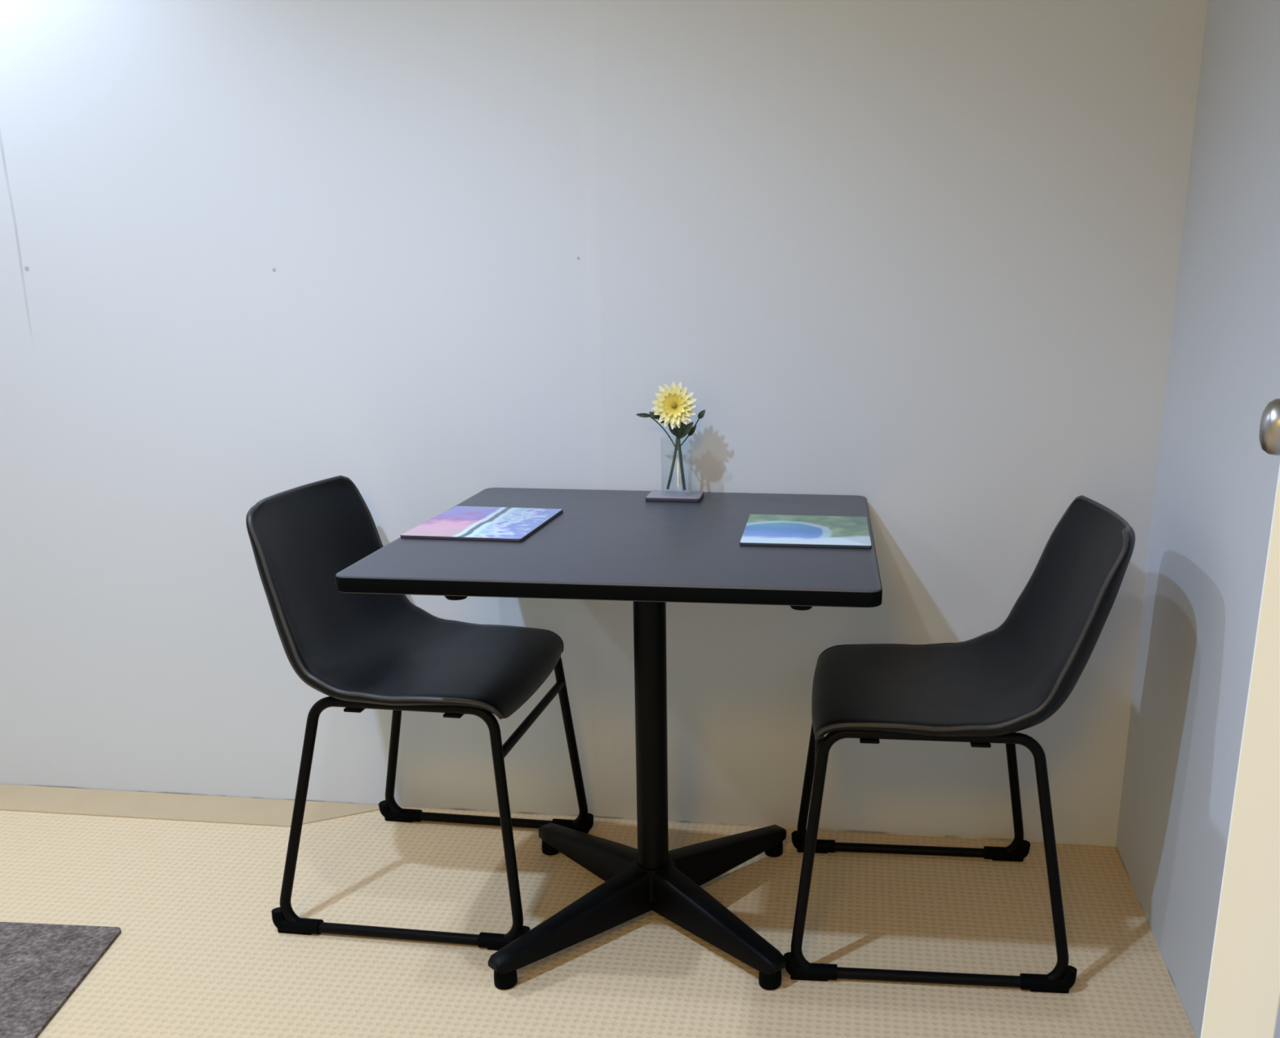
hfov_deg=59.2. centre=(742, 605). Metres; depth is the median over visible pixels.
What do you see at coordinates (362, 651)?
chair
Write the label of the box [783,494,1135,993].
chair
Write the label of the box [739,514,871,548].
placemat
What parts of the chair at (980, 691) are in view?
sled leg, sled leg, bucket seat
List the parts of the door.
knob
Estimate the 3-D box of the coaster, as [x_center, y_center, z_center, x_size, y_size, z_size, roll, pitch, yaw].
[-0.131,-0.213,2.182,0.105,0.008,0.087,2,16,4]
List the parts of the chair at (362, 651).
sled leg, bucket seat, sled leg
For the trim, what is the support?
attached to the wall at (919, 260)
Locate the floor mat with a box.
[0,921,120,1037]
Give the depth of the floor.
2.03 m
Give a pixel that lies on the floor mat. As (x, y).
(42, 965)
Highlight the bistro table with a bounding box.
[334,487,882,990]
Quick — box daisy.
[651,381,696,489]
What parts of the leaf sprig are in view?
stem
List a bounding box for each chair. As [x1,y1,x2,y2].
[245,475,593,950]
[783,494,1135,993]
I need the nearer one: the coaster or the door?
the door
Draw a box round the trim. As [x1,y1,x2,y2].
[0,783,379,826]
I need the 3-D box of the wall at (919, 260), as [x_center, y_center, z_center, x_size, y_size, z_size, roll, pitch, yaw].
[-0.859,-0.718,2.269,3.555,2.400,0.100,2,16,6]
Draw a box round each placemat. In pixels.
[400,506,563,542]
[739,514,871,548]
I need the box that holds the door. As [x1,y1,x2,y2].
[1200,398,1279,1037]
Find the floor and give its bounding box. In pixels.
[0,806,1195,1037]
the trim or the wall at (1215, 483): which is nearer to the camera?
the wall at (1215, 483)
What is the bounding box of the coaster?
[644,489,704,502]
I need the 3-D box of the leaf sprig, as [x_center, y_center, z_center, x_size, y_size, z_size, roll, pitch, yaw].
[-0.137,-0.302,2.167,0.134,0.155,0.019,2,16,6]
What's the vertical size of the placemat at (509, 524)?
0.006 m
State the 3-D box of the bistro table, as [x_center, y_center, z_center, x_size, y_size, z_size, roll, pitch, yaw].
[-0.169,0.226,2.002,0.771,0.740,0.747,2,16,4]
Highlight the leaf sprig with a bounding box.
[635,409,705,488]
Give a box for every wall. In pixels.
[0,0,1207,846]
[1115,0,1279,1037]
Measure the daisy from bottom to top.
0.208 m

